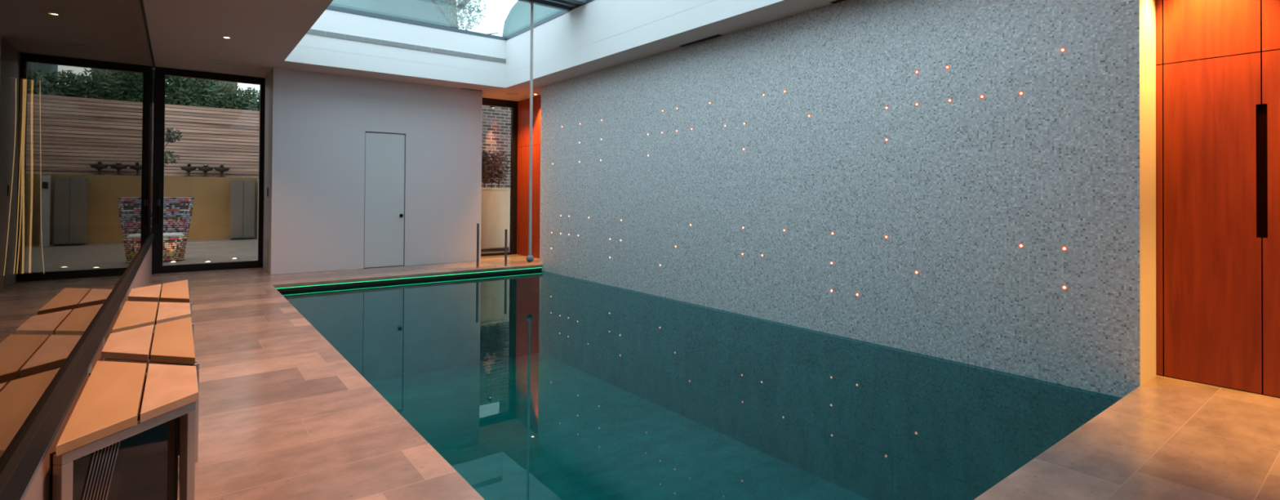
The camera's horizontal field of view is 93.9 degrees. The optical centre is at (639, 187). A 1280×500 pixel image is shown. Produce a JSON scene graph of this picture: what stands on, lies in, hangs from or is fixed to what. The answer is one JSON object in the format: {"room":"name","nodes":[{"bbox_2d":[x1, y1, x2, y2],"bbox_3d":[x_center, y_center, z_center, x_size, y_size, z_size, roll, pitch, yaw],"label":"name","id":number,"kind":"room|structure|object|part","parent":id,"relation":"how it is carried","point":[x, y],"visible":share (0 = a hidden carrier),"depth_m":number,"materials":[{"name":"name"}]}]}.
{"room":"indoor swimming pool","nodes":[
{"label":"indoor swimming pool","id":0,"kind":"room"},
{"bbox_2d":[20,244,151,499],"bbox_3d":[-2.428,1.039,2.574,0.034,0.540,17.050,1,-1,-38],"label":"wall","id":1,"kind":"structure","parent":0,"point":[37,488],"depth_m":2.28,"materials":[{"name":"beige"}]},
{"bbox_2d":[0,233,153,499],"bbox_3d":[-2.419,0.729,2.583,0.052,0.100,17.050,1,-1,-38],"label":"trim","id":2,"kind":"structure","parent":1,"relation":"on","point":[17,473],"depth_m":1.93,"materials":[{"name":"brown metal"}]},
{"bbox_2d":[172,75,236,108],"bbox_3d":[-17.433,-2.362,23.821,2.250,7.600,3.200,1,-1,-38],"label":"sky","id":3,"kind":"structure","parent":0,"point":[234,83],"depth_m":23.06,"materials":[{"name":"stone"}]},
{"bbox_2d":[262,66,482,274],"bbox_3d":[-4.772,-0.247,10.883,3.435,3.243,1.240,1,-1,-38],"label":"wall","id":4,"kind":"structure","parent":0,"point":[316,123],"depth_m":10.07,"materials":[{"name":"white paint"}]},
{"bbox_2d":[151,66,265,273],"bbox_3d":[-7.034,-0.272,9.813,1.495,3.243,0.150,1,-1,-38],"label":"door frame","id":5,"kind":"structure","parent":4,"relation":"in","point":[160,73],"depth_m":9.47,"materials":[{"name":"black metal"}]},
{"bbox_3d":[-7.544,0.242,9.363,0.019,0.640,0.064,1,-1,-38],"label":"door handle","id":6,"kind":"part","parent":5,"relation":"part of","materials":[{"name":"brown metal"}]},
{"bbox_2d":[263,238,268,271],"bbox_3d":[-6.137,1.095,9.810,0.006,0.500,0.520,1,-1,-38],"label":"access panel","id":7,"kind":"object","parent":4,"relation":"attached to","point":[266,242],"visible":1,"depth_m":9.76,"materials":[{"name":"grey"}]},
{"bbox_2d":[364,132,404,267],"bbox_3d":[-4.428,0.211,10.373,0.648,2.305,0.084,1,-1,-38],"label":"door","id":8,"kind":"structure","parent":4,"relation":"in","point":[384,153],"depth_m":10.37,"materials":[{"name":"white"}]},
{"bbox_2d":[480,97,518,256],"bbox_3d":[-3.098,-0.222,12.345,1.202,3.243,0.090,1,-1,-38],"label":"window","id":9,"kind":"structure","parent":4,"relation":"in","point":[513,104],"depth_m":12.62,"materials":[{"name":"black metal"}]},
{"bbox_2d":[328,0,450,26],"bbox_3d":[-12.637,-8.002,26.917,6.900,19.000,6.400,1,-1,-38],"label":"sky","id":10,"kind":"structure","parent":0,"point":[420,11],"depth_m":25.17,"materials":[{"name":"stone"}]},
{"bbox_2d":[142,0,833,101],"bbox_3d":[0.022,-2.024,4.510,6.300,0.250,17.100,1,-1,-38],"label":"ceiling","id":11,"kind":"structure","parent":0,"point":[184,34],"depth_m":7.54,"materials":[{"name":"beige paint"}]},
{"bbox_2d":[141,0,155,67],"bbox_3d":[-2.399,-1.922,2.610,0.026,0.022,17.050,1,-1,-38],"label":"trim","id":12,"kind":"structure","parent":11,"relation":"attached to","point":[142,2],"depth_m":7.17,"materials":[{"name":"black metal"}]},
{"bbox_2d":[208,59,227,62],"bbox_3d":[-6.327,-1.893,8.958,0.240,0.008,0.239,1,-1,-38],"label":"ceiling vent","id":13,"kind":"object","parent":11,"relation":"in","point":[212,60],"visible":1,"depth_m":8.95,"materials":[{"name":"grey metal"}]},
{"bbox_2d":[506,92,518,94],"bbox_3d":[-2.509,-1.842,11.715,0.240,0.008,0.239,1,-1,-38],"label":"ceiling vent","id":14,"kind":"object","parent":11,"relation":"in","point":[508,93],"visible":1,"depth_m":11.67,"materials":[{"name":"grey metal"}]},
{"bbox_2d":[284,0,782,87],"bbox_3d":[-1.133,-2.331,6.415,3.953,0.882,9.424,1,-1,-38],"label":"skylight","id":15,"kind":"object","parent":11,"relation":"attached to","point":[595,29],"depth_m":9.45,"materials":[{"name":"white paint"}]},
{"bbox_2d":[306,28,506,62],"bbox_3d":[-3.888,-2.367,9.975,3.540,0.076,0.017,1,-1,-38],"label":"grille","id":16,"kind":"object","parent":15,"relation":"attached to","point":[311,31],"visible":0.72,"depth_m":9.93,"materials":[{"name":"grey metal"}]},
{"bbox_2d":[326,0,592,39],"bbox_3d":[-1.130,-2.870,6.420,3.753,0.204,9.084,1,-1,-38],"label":"window","id":17,"kind":"structure","parent":15,"relation":"attached to","point":[566,6],"depth_m":9.60,"materials":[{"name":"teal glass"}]},
{"bbox_2d":[526,1,534,262],"bbox_3d":[-1.614,-0.829,8.851,0.109,3.858,0.109,1,-1,-30],"label":"pole","id":18,"kind":"object","parent":17,"relation":"hanging from","point":[530,258],"visible":1,"depth_m":8.84,"materials":[{"name":"grey metal"}]},
{"bbox_2d":[678,34,722,46],"bbox_3d":[0.756,-1.863,7.571,0.080,0.004,0.750,1,-1,-38],"label":"ceiling vent","id":19,"kind":"object","parent":11,"relation":"in","point":[716,35],"visible":1,"depth_m":7.55,"materials":[{"name":"grey metal"}]},
{"bbox_2d":[828,0,844,4],"bbox_3d":[2.131,-1.871,5.790,0.080,0.004,0.650,1,-1,-38],"label":"ceiling vent","id":20,"kind":"object","parent":11,"relation":"in","point":[833,1],"visible":1,"depth_m":5.99,"materials":[{"name":"grey metal"}]},
{"bbox_2d":[147,253,1279,499],"bbox_3d":[0.026,1.364,4.498,6.367,0.040,17.100,1,-1,-38],"label":"floor","id":21,"kind":"structure","parent":0,"point":[283,415],"depth_m":3.25,"materials":[{"name":"wood"}]},
{"bbox_2d":[48,360,198,499],"bbox_3d":[-2.027,1.055,2.408,0.383,0.510,1.170,1,-1,-38],"label":"bench","id":22,"kind":"object","parent":21,"relation":"on","point":[119,440],"visible":1,"depth_m":2.19,"materials":[{"name":"brown wood"}]},
{"bbox_3d":[-1.825,1.088,1.886,0.034,0.437,0.034,0,-1,7],"label":"leg","id":23,"kind":"part","parent":22,"relation":"part of","materials":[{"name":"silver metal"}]},
{"bbox_2d":[82,440,119,499],"bbox_3d":[-1.833,1.066,2.004,0.003,0.445,0.197,0,-1,7],"label":"grille","id":24,"kind":"object","parent":22,"relation":"attached to","point":[100,459],"depth_m":2.03,"materials":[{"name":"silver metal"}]},
{"bbox_3d":[-2.087,0.816,2.363,0.184,0.034,1.170,1,-1,-38],"label":"seat","id":25,"kind":"part","parent":22,"relation":"part of","materials":[{"name":"brown wood"}]},
{"bbox_3d":[-1.827,1.068,2.100,0.006,0.458,0.450,0,-1,7],"label":"infill panel","id":26,"kind":"part","parent":22,"relation":"part of","materials":[{"name":"black wood"}]},
{"bbox_3d":[-2.271,1.070,2.674,0.458,0.458,0.006,0,-1,8],"label":"infill panel","id":27,"kind":"part","parent":22,"relation":"part of","materials":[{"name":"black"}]},
{"bbox_3d":[-1.794,0.854,2.112,0.034,0.034,0.484,0,-1,7],"label":"rail","id":28,"kind":"part","parent":22,"relation":"part of","materials":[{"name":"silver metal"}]},
{"bbox_3d":[-1.939,0.818,2.473,0.170,0.034,0.779,1,-1,-38],"label":"seat","id":29,"kind":"part","parent":22,"relation":"part of","materials":[{"name":"brown wood"}]},
{"bbox_3d":[-2.026,1.094,2.668,0.034,0.437,0.034,0,-1,8],"label":"leg","id":30,"kind":"part","parent":22,"relation":"part of","materials":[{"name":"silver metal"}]},
{"bbox_3d":[-1.768,1.093,2.333,0.034,0.437,0.034,0,-1,7],"label":"leg","id":31,"kind":"part","parent":22,"relation":"part of","materials":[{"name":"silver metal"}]},
{"bbox_2d":[108,301,191,335],"bbox_3d":[-3.201,1.062,3.932,0.382,0.510,1.103,1,-1,-38],"label":"bench","id":32,"kind":"object","parent":21,"relation":"on","point":[133,314],"visible":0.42,"depth_m":3.83,"materials":[{"name":"brown wood"}]},
{"bbox_3d":[-3.263,0.824,3.886,0.184,0.034,1.103,1,-1,-38],"label":"seat","id":33,"kind":"part","parent":32,"relation":"part of","materials":[{"name":"brown wood"}]},
{"bbox_3d":[-3.109,0.826,3.989,0.170,0.034,0.760,1,-1,-38],"label":"seat","id":34,"kind":"part","parent":32,"relation":"part of","materials":[{"name":"brown wood"}]},
{"bbox_2d":[101,316,199,462],"bbox_3d":[-2.599,1.059,3.181,0.378,0.510,1.158,1,-1,-38],"label":"bench","id":35,"kind":"object","parent":21,"relation":"on","point":[171,342],"visible":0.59,"depth_m":3.02,"materials":[{"name":"brown wood"}]},
{"bbox_3d":[-2.691,0.820,3.145,0.184,0.034,0.813,1,-1,-38],"label":"seat","id":36,"kind":"part","parent":35,"relation":"part of","materials":[{"name":"brown wood"}]},
{"bbox_3d":[-2.818,1.075,3.486,0.006,0.458,0.407,0,-1,13],"label":"infill panel","id":37,"kind":"part","parent":35,"relation":"part of","materials":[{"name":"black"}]},
{"bbox_3d":[-2.376,0.858,2.906,0.513,0.034,0.034,0,-1,11],"label":"rail","id":38,"kind":"part","parent":35,"relation":"part of","materials":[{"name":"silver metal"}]},
{"bbox_3d":[-2.385,1.072,2.936,0.479,0.458,0.006,0,-1,11],"label":"infill panel","id":39,"kind":"part","parent":35,"relation":"part of","materials":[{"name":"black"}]},
{"bbox_3d":[-2.528,0.822,3.237,0.170,0.034,1.158,1,-1,-38],"label":"seat","id":40,"kind":"part","parent":35,"relation":"part of","materials":[{"name":"brown wood"}]},
{"bbox_3d":[-2.142,1.095,2.860,0.034,0.437,0.034,0,-1,11],"label":"leg","id":41,"kind":"part","parent":35,"relation":"part of","materials":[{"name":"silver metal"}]},
{"bbox_2d":[128,279,191,319],"bbox_3d":[-3.800,1.066,4.736,0.378,0.510,1.188,1,-1,-38],"label":"bench","id":42,"kind":"object","parent":21,"relation":"on","point":[178,291],"visible":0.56,"depth_m":4.58,"materials":[{"name":"brown wood"}]},
{"bbox_3d":[-3.878,0.827,4.683,0.184,0.034,0.810,1,-1,-38],"label":"seat","id":43,"kind":"part","parent":42,"relation":"part of","materials":[{"name":"brown wood"}]},
{"bbox_3d":[-3.729,0.829,4.792,0.170,0.034,1.188,1,-1,-38],"label":"seat","id":44,"kind":"part","parent":42,"relation":"part of","materials":[{"name":"brown wood"}]},
{"bbox_2d":[475,222,479,266],"bbox_3d":[-2.842,1.003,10.472,0.072,0.760,0.072,1,-1,-38],"label":"steel post","id":45,"kind":"object","parent":21,"relation":"on","point":[477,224],"visible":1,"depth_m":10.45,"materials":[{"name":"grey metal"}]},
{"bbox_2d":[503,228,507,265],"bbox_3d":[-2.398,1.063,10.688,0.072,0.650,0.072,1,-1,-38],"label":"steel post","id":46,"kind":"object","parent":21,"relation":"on","point":[505,229],"visible":1,"depth_m":10.67,"materials":[{"name":"grey metal"}]},
{"bbox_2d":[516,95,541,257],"bbox_3d":[-1.964,-0.217,12.014,0.230,3.241,1.816,1,-1,-38],"label":"wood panel","id":47,"kind":"object","parent":21,"relation":"on","point":[523,106],"visible":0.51,"depth_m":12.27,"materials":[{"name":"orange"}]},
{"bbox_3d":[-2.293,0.269,12.263,0.024,2.258,0.973,1,-1,-38],"label":"door","id":48,"kind":"part","parent":47,"relation":"part of","materials":[{"name":"red wood"}]},
{"bbox_3d":[-2.282,-1.351,12.279,0.024,0.968,0.973,1,-1,-38],"label":"door","id":49,"kind":"part","parent":47,"relation":"part of","materials":[{"name":"red wood"}]},
{"bbox_3d":[-1.746,0.266,11.555,0.024,2.258,0.803,1,-1,-38],"label":"door","id":50,"kind":"part","parent":47,"relation":"part of","materials":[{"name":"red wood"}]},
{"bbox_3d":[-1.736,-1.354,11.570,0.024,0.968,0.803,1,-1,-38],"label":"door","id":51,"kind":"part","parent":47,"relation":"part of","materials":[{"name":"orange wood"}]},
{"bbox_2d":[1155,0,1279,397],"bbox_3d":[5.143,-0.260,2.805,0.230,3.241,4.155,1,-1,-38],"label":"tall cabinet","id":52,"kind":"object","parent":21,"relation":"on","point":[1218,61],"visible":1,"depth_m":4.11,"materials":[{"name":"orange"}]},
{"bbox_3d":[3.976,-1.389,4.169,0.024,0.968,0.493,1,-1,-38],"label":"door","id":53,"kind":"part","parent":52,"relation":"part of","materials":[{"name":"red wood"}]},
{"bbox_3d":[3.966,0.231,4.153,0.024,2.258,0.493,1,-1,-38],"label":"door","id":54,"kind":"part","parent":52,"relation":"part of","materials":[{"name":"red wood"}]},
{"bbox_3d":[4.118,-0.112,3.973,0.012,0.886,0.026,1,-1,-38],"label":"handle","id":55,"kind":"part","parent":52,"relation":"part of","materials":[{"name":"black metal"}]},
{"bbox_3d":[4.133,-0.112,3.952,0.012,0.886,0.026,1,-1,-38],"label":"handle","id":56,"kind":"part","parent":52,"relation":"part of","materials":[{"name":"black metal"}]},
{"bbox_3d":[4.287,-1.391,3.767,0.024,0.968,0.509,1,-1,-38],"label":"door","id":57,"kind":"part","parent":52,"relation":"part of","materials":[{"name":"red wood"}]},
{"bbox_3d":[4.276,0.229,3.751,0.024,2.258,0.509,1,-1,-38],"label":"door","id":58,"kind":"part","parent":52,"relation":"part of","materials":[{"name":"red wood"}]},
{"bbox_2d":[539,0,1156,397],"bbox_3d":[1.062,0.560,7.737,0.652,4.843,8.643,1,-1,-38],"label":"wall","id":59,"kind":"structure","parent":0,"point":[955,188],"depth_m":5.51,"materials":[{"name":"tile"}]},
{"bbox_2d":[275,266,542,291],"bbox_3d":[-0.951,2.247,6.100,4.518,1.712,9.023,1,-1,-38],"label":"trim","id":60,"kind":"structure","parent":59,"relation":"attached to","point":[505,271],"depth_m":9.38,"materials":[{"name":"stone"}]},
{"bbox_2d":[279,270,1122,499],"bbox_3d":[-0.841,1.463,6.210,4.210,0.001,8.560,1,-1,-38],"label":"pool water","id":61,"kind":"object","parent":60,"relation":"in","point":[538,384],"visible":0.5,"depth_m":4.12,"materials":[{"name":"teal liquid"}]},
{"bbox_2d":[275,266,542,288],"bbox_3d":[-3.448,1.427,9.590,4.198,0.010,0.006,1,-1,-38],"label":"led strip","id":62,"kind":"object","parent":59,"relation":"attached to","point":[539,267],"visible":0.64,"depth_m":9.34,"materials":[{"name":"green plastic"}]},
{"bbox_2d":[1018,243,1023,248],"bbox_3d":[2.993,0.455,4.695,0.010,0.038,0.038,1,-1,-38],"label":"wall light","id":63,"kind":"object","parent":59,"relation":"attached to","point":[1020,245],"visible":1,"depth_m":4.69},
{"bbox_2d":[1018,90,1023,95],"bbox_3d":[3.001,-0.745,4.707,0.010,0.038,0.038,1,-1,-38],"label":"wall light","id":64,"kind":"object","parent":59,"relation":"attached to","point":[1021,92],"visible":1,"depth_m":4.71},
{"bbox_2d":[1059,47,1066,52],"bbox_3d":[3.174,-1.036,4.488,0.010,0.038,0.038,1,-1,-38],"label":"wall light","id":65,"kind":"object","parent":59,"relation":"attached to","point":[1061,50],"visible":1,"depth_m":4.49,"materials":[{"name":"white glass"}]},
{"bbox_2d":[1061,245,1067,250],"bbox_3d":[3.171,0.454,4.466,0.010,0.038,0.038,1,-1,-38],"label":"wall light","id":66,"kind":"object","parent":59,"relation":"attached to","point":[1064,247],"visible":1,"depth_m":4.46,"materials":[{"name":"white glass"}]},
{"bbox_2d":[1061,284,1067,289],"bbox_3d":[3.169,0.744,4.463,0.010,0.038,0.038,1,-1,-38],"label":"wall light","id":67,"kind":"object","parent":59,"relation":"attached to","point":[1064,286],"visible":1,"depth_m":4.46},
{"bbox_3d":[-3.932,-0.327,2.020,3.035,3.643,18.400,1,-1,-38],"label":"wall","id":68,"kind":"structure","parent":0,"visible":0},
{"bbox_2d":[0,0,154,474],"bbox_3d":[-2.412,-0.622,2.595,0.012,2.623,17.050,1,-1,-38],"label":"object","id":69,"kind":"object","parent":68,"relation":"in","point":[77,77],"depth_m":2.11,"materials":[{"name":"glass"}]},
{"label":"outside","id":70,"kind":"structure","parent":0,"visible":0},
{"bbox_2d":[502,0,562,36],"bbox_3d":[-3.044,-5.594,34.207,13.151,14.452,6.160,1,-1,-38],"label":"skylight","id":71,"kind":"structure","parent":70,"point":[518,18],"depth_m":28.56,"materials":[{"name":"glass"}]},
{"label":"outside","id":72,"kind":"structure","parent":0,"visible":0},
{"bbox_2d":[162,237,510,265],"bbox_3d":[-12.688,1.453,18.054,14.000,0.080,19.900,1,-1,-38],"label":"paving","id":73,"kind":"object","parent":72,"point":[201,251],"depth_m":13.10,"materials":[{"name":"grey stone"}]},
{"bbox_2d":[151,197,194,261],"bbox_3d":[-8.993,0.770,11.312,0.862,1.169,0.737,1,-1,-38],"label":"woven chair","id":74,"kind":"object","parent":73,"relation":"on","point":[176,238],"visible":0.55,"depth_m":11.51,"materials":[{"name":"multicoloured wicker"}]},
{"bbox_2d":[163,232,185,239],"bbox_3d":[-8.931,0.911,11.230,0.601,0.120,0.496,1,-1,-38],"label":"cushion","id":75,"kind":"object","parent":74,"relation":"on","point":[166,236],"depth_m":11.17,"materials":[{"name":"white fabric"}]},
{"bbox_3d":[-8.993,0.775,11.313,0.850,1.153,0.731,1,-1,-38],"label":"frame","id":76,"kind":"part","parent":74,"relation":"part of","materials":[{"name":"multicoloured wicker"}]},
{"bbox_2d":[164,127,182,165],"bbox_3d":[-11.916,-0.072,15.057,0.611,2.924,0.455,1,-1,-38],"label":"young tree","id":77,"kind":"object","parent":73,"relation":"on","point":[167,135],"visible":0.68,"depth_m":15.07,"materials":[{"name":"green plant"}]},
{"bbox_2d":[163,175,258,239],"bbox_3d":[-13.236,0.534,15.425,9.900,1.700,0.600,1,-1,-38],"label":"wall","id":78,"kind":"structure","parent":73,"relation":"on","point":[211,215],"depth_m":16.19,"materials":[{"name":"yellow paint"}]},
{"bbox_2d":[179,162,196,176],"bbox_3d":[-12.179,-0.489,16.119,0.370,0.370,0.370,1,-1,-38],"label":"bowl planter","id":79,"kind":"object","parent":78,"relation":"on","point":[188,168],"visible":0.99,"depth_m":16.06,"materials":[{"name":"grey stone"}]},
{"bbox_2d":[197,164,213,176],"bbox_3d":[-11.886,-0.487,16.345,0.370,0.375,0.370,1,-1,-38],"label":"bowl planter","id":80,"kind":"object","parent":78,"relation":"on","point":[206,168],"visible":0.93,"depth_m":16.29,"materials":[{"name":"grey stone"}]},
{"bbox_2d":[164,103,259,177],"bbox_3d":[-13.354,-1.288,15.611,9.900,1.940,0.116,1,-1,-38],"label":"fence","id":81,"kind":"object","parent":78,"relation":"on","point":[231,138],"visible":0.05,"depth_m":16.67,"materials":[{"name":"brown wood"}]},
{"bbox_2d":[213,164,230,177],"bbox_3d":[-11.593,-0.481,16.571,0.370,0.371,0.370,1,-1,-38],"label":"bowl planter","id":82,"kind":"object","parent":78,"relation":"on","point":[221,169],"visible":1,"depth_m":16.51,"materials":[{"name":"grey stone"}]},
{"bbox_2d":[164,75,259,114],"bbox_3d":[-12.636,-1.207,17.672,7.995,5.238,1.519,1,-1,-38],"label":"hedge","id":83,"kind":"object","parent":73,"relation":"on","point":[213,96],"visible":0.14,"depth_m":17.34,"materials":[{"name":"green plant"}]},
{"bbox_2d":[229,179,255,239],"bbox_3d":[-10.923,0.598,16.420,0.540,1.620,0.550,1,-1,-38],"label":"tall cabinet","id":84,"kind":"object","parent":73,"relation":"on","point":[242,192],"visible":1,"depth_m":16.21,"materials":[{"name":"grey"}]},
{"bbox_3d":[-10.865,0.576,16.130,0.253,1.540,0.019,1,-1,-38],"label":"door","id":85,"kind":"part","parent":84,"relation":"part of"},
{"bbox_3d":[-10.657,0.579,16.291,0.253,1.540,0.019,1,-1,-38],"label":"door","id":86,"kind":"part","parent":84,"relation":"part of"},
{"bbox_2d":[257,178,258,239],"bbox_3d":[-10.441,0.582,16.458,0.150,1.660,0.200,1,-1,-38],"label":"post","id":87,"kind":"object","parent":73,"relation":"on","point":[258,179],"visible":0.24,"depth_m":16.39,"materials":[{"name":"black metal"}]},
{"bbox_2d":[431,0,500,34],"bbox_3d":[-7.292,-4.494,23.939,4.123,12.009,3.019,1,-1,-38],"label":"tree","id":88,"kind":"object","parent":73,"relation":"on","point":[453,20],"visible":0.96,"depth_m":23.58,"materials":[{"name":"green plant"}]},
{"bbox_2d":[480,187,510,252],"bbox_3d":[-3.505,0.716,13.549,0.996,1.425,0.516,1,-1,-38],"label":"planter","id":89,"kind":"object","parent":73,"relation":"on","point":[495,202],"visible":0.45,"depth_m":13.43,"materials":[{"name":"metal"}]},
{"bbox_2d":[481,149,510,187],"bbox_3d":[-3.499,-0.450,13.577,1.144,0.889,0.410,1,-1,-38],"label":"shrub","id":90,"kind":"object","parent":89,"relation":"on","point":[487,174],"visible":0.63,"depth_m":13.64,"materials":[{"name":"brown plant"}]},
{"bbox_3d":[-3.530,-0.249,13.549,0.734,0.486,0.052,1,-1,-38],"label":"stem","id":91,"kind":"part","parent":90,"relation":"part of","materials":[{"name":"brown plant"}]},
{"bbox_2d":[481,105,511,246],"bbox_3d":[-3.175,-0.318,14.679,4.500,3.520,0.220,1,-1,-38],"label":"brick wall","id":92,"kind":"structure","parent":73,"relation":"on","point":[496,121],"depth_m":14.36,"materials":[{"name":"brick"}]}
]}

